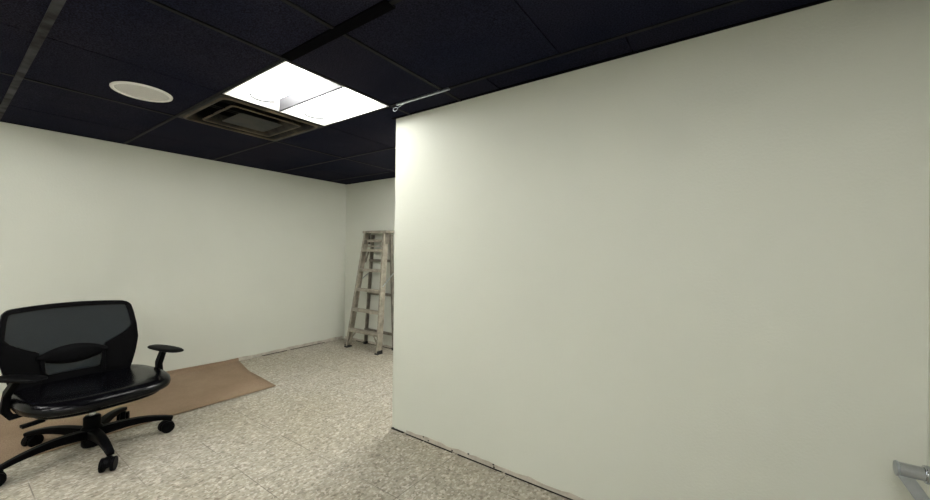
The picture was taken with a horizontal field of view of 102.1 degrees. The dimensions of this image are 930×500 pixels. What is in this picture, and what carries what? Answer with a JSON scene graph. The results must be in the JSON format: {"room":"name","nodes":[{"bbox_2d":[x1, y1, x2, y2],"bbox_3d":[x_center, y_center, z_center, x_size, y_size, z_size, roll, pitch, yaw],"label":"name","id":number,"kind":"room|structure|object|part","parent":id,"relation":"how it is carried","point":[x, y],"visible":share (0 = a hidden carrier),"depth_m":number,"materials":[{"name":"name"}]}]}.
{"room":"empty office room","nodes":[
{"label":"empty office room","id":0,"kind":"room"},
{"bbox_2d":[0,122,345,400],"bbox_3d":[-4.109,0.018,3.118,0.120,2.750,7.605,1,0,35],"label":"wall","id":1,"kind":"structure","parent":0,"point":[214,261],"depth_m":4.22,"materials":[{"name":"paint"}]},
{"bbox_2d":[239,336,342,360],"bbox_3d":[-2.424,1.397,5.422,0.003,0.050,1.560,1,0,35],"label":"trim","id":2,"kind":"structure","parent":1,"relation":"attached to","point":[340,337],"depth_m":5.32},
{"bbox_2d":[0,0,745,181],"bbox_3d":[-1.717,-1.085,1.446,5.702,0.023,7.365,1,0,35],"label":"grid","id":3,"kind":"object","parent":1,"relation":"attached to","point":[392,2],"depth_m":2.19,"materials":[{"name":"black metal"}]},
{"bbox_2d":[0,0,831,184],"bbox_3d":[-1.717,-1.084,1.446,5.702,0.018,7.365,1,0,35],"label":"trim","id":4,"kind":"structure","parent":1,"relation":"attached to","point":[819,1],"depth_m":2.13,"materials":[{"name":"black metal"}]},
{"bbox_2d":[0,338,568,499],"bbox_3d":[-1.747,1.465,1.436,6.002,0.100,7.665,1,0,35],"label":"floor","id":5,"kind":"structure","parent":0,"point":[324,431],"depth_m":2.59,"materials":[{"name":"plastic"}]},
{"bbox_2d":[0,300,183,485],"bbox_3d":[-2.621,0.900,2.642,0.949,1.017,0.970,1,0,30],"label":"office chair","id":6,"kind":"object","parent":5,"relation":"on","point":[65,359],"visible":1,"depth_m":2.64,"materials":[{"name":"black plastic"}]},
{"bbox_3d":[-2.765,0.931,2.446,0.215,0.314,0.316,1,0,30],"label":"armrest","id":7,"kind":"part","parent":6,"relation":"part of","materials":[{"name":"black plastic"}]},
{"bbox_3d":[-2.723,1.288,2.437,0.065,0.072,0.420,1,0,16],"label":"leg","id":8,"kind":"part","parent":6,"relation":"part of","materials":[{"name":"black plastic"}]},
{"bbox_3d":[-2.900,1.287,2.666,0.420,0.072,0.065,1,0,-2],"label":"leg","id":9,"kind":"part","parent":6,"relation":"part of","materials":[{"name":"black plastic"}]},
{"bbox_3d":[-2.891,0.647,2.766,0.103,0.454,0.657,1,0,30],"label":"panel","id":10,"kind":"part","parent":6,"relation":"part of","materials":[{"name":"black fabric"}]},
{"bbox_3d":[-2.880,0.678,2.760,0.188,0.577,0.723,1,0,30],"label":"backrest frame","id":11,"kind":"part","parent":6,"relation":"part of","materials":[{"name":"black plastic"}]},
{"bbox_3d":[-2.618,0.971,2.670,0.740,0.110,0.780,1,0,30],"label":"seat","id":12,"kind":"part","parent":6,"relation":"part of","materials":[{"name":"black leather"}]},
{"bbox_3d":[-2.450,1.292,2.536,0.420,0.072,0.065,1,0,34],"label":"leg","id":13,"kind":"part","parent":6,"relation":"part of","materials":[{"name":"black plastic"}]},
{"bbox_3d":[-2.738,1.290,2.906,0.066,0.072,0.420,1,0,-20],"label":"leg","id":14,"kind":"part","parent":6,"relation":"part of","materials":[{"name":"black plastic"}]},
{"bbox_3d":[-2.459,1.292,2.825,0.420,0.072,0.065,1,0,-38],"label":"leg","id":15,"kind":"part","parent":6,"relation":"part of","materials":[{"name":"black plastic"}]},
{"bbox_3d":[-2.519,0.936,2.932,0.150,0.312,0.300,1,0,30],"label":"armrest","id":16,"kind":"part","parent":6,"relation":"part of","materials":[{"name":"black plastic"}]},
{"bbox_2d":[0,358,275,463],"bbox_3d":[-3.484,1.365,2.842,1.239,0.062,3.860,1,0,35],"label":"floor mat","id":17,"kind":"object","parent":5,"relation":"on","point":[195,387],"visible":0.59,"depth_m":3.55,"materials":[{"name":"brown cardboard"}]},
{"bbox_2d":[344,230,393,354],"bbox_3d":[-1.374,0.577,5.471,0.717,1.715,0.353,1,0,35],"label":"stepladder","id":18,"kind":"object","parent":5,"relation":"on","point":[387,238],"visible":0.96,"depth_m":5.42,"materials":[{"name":"wood"},{"name":"metal"},{"name":"black rubber"}]},
{"bbox_3d":[-1.595,0.572,5.588,0.333,1.680,0.084,1,0,-11],"label":"rail","id":19,"kind":"part","parent":18,"relation":"part of","materials":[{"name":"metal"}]},
{"bbox_3d":[-1.451,0.594,5.697,0.188,1.640,0.048,0,0,41],"label":"rail","id":20,"kind":"part","parent":18,"relation":"part of","materials":[{"name":"metal"}]},
{"bbox_3d":[-1.315,-0.100,5.494,0.320,0.110,0.006,1,0,35],"label":"tool rail","id":21,"kind":"part","parent":18,"relation":"part of","materials":[{"name":"metal"}]},
{"bbox_3d":[-1.161,0.576,5.282,0.069,1.680,0.293,1,0,9],"label":"rail","id":22,"kind":"part","parent":18,"relation":"part of","materials":[{"name":"metal"}]},
{"bbox_3d":[-1.102,-0.168,5.393,0.006,0.170,0.115,1,0,35],"label":"hinge plate","id":23,"kind":"part","parent":18,"relation":"part of","materials":[{"name":"metal"}]},
{"bbox_3d":[-1.043,0.598,5.410,0.108,1.640,0.050,1,0,23],"label":"rail","id":24,"kind":"part","parent":18,"relation":"part of","materials":[{"name":"metal"}]},
{"bbox_2d":[344,178,394,346],"bbox_3d":[0.474,0.077,4.466,5.822,2.750,0.120,1,0,35],"label":"wall","id":25,"kind":"structure","parent":0,"point":[370,205],"depth_m":5.78,"materials":[{"name":"paint"}]},
{"bbox_2d":[345,336,391,347],"bbox_3d":[-0.493,1.421,5.057,3.540,0.045,0.003,1,0,35],"label":"trim","id":26,"kind":"structure","parent":25,"relation":"attached to","point":[354,339],"depth_m":5.73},
{"bbox_2d":[0,0,818,183],"bbox_3d":[-1.716,-1.089,1.446,5.694,0.023,7.357,1,0,35],"label":"ceiling","id":27,"kind":"structure","parent":0,"point":[91,45],"depth_m":2.03,"materials":[{"name":"black tile"}]},
{"bbox_2d":[0,0,65,119],"bbox_3d":[-1.645,-1.083,1.547,5.702,0.024,0.034,1,0,35],"label":"trim","id":28,"kind":"structure","parent":27,"relation":"attached to","point":[55,6],"depth_m":2.01,"materials":[{"name":"black metal"}]},
{"bbox_2d":[109,81,172,102],"bbox_3d":[-2.205,-1.075,2.569,0.330,0.010,0.330,1,0,35],"label":"ceiling speaker","id":29,"kind":"object","parent":27,"relation":"attached to","point":[139,91],"visible":1,"depth_m":2.55},
{"bbox_2d":[114,84,168,100],"bbox_3d":[-2.205,-1.076,2.569,0.289,0.003,0.289,1,0,35],"label":"grille","id":30,"kind":"object","parent":29,"relation":"attached to","point":[137,91],"depth_m":2.56,"materials":[{"name":"white metal"}]},
{"bbox_2d":[178,94,322,140],"bbox_3d":[-1.766,-1.163,3.130,0.796,0.218,0.796,1,0,35],"label":"ceiling vent","id":31,"kind":"object","parent":27,"relation":"in","point":[223,111],"visible":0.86,"depth_m":3.14,"materials":[{"name":"black metal"}]},
{"bbox_3d":[-1.767,-1.067,3.129,0.340,0.026,0.340,1,0,35],"label":"plate","id":32,"kind":"part","parent":31,"relation":"part of","materials":[{"name":"black metal"}]},
{"bbox_2d":[222,61,387,125],"bbox_3d":[-1.106,-1.114,2.664,0.796,0.109,0.796,1,0,35],"label":"ceiling light","id":33,"kind":"object","parent":27,"relation":"attached to","point":[287,88],"visible":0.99,"depth_m":2.71,"materials":[{"name":"white plastic"}]},
{"bbox_2d":[281,0,395,60],"bbox_3d":[-0.656,-1.070,1.853,0.823,0.024,0.060,1,0,35],"label":"trim","id":34,"kind":"structure","parent":27,"relation":"attached to","point":[379,9],"depth_m":1.80,"materials":[{"name":"black metal"}]},
{"bbox_2d":[396,87,449,105],"bbox_3d":[-0.298,-1.060,2.584,0.480,0.030,0.014,1,0,35],"label":"trim","id":35,"kind":"structure","parent":27,"relation":"attached to","point":[447,88],"depth_m":2.57,"materials":[{"name":"metal"}]},
{"bbox_2d":[392,0,929,499],"bbox_3d":[0.674,0.096,2.244,2.936,2.685,0.160,1,0,35],"label":"wall partition","id":36,"kind":"structure","parent":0,"point":[697,268],"depth_m":1.84,"materials":[{"name":"paint"}]},
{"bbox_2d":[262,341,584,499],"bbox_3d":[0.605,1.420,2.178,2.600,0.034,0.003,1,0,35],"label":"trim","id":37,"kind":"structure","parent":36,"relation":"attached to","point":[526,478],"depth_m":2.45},
{"bbox_2d":[927,147,929,497],"bbox_3d":[0.650,0.062,-0.235,0.120,2.750,7.365,1,0,35],"label":"wall","id":38,"kind":"structure","parent":0,"point":[928,423],"depth_m":1.40,"materials":[{"name":"paint"}]},
{"bbox_2d":[893,460,929,499],"bbox_3d":[1.528,0.853,1.238,0.153,0.320,0.070,1,0,35],"label":"wall bracket","id":39,"kind":"object","parent":38,"relation":"attached to","point":[908,474],"visible":1,"depth_m":1.25,"materials":[{"name":"silver metal"}]}
]}

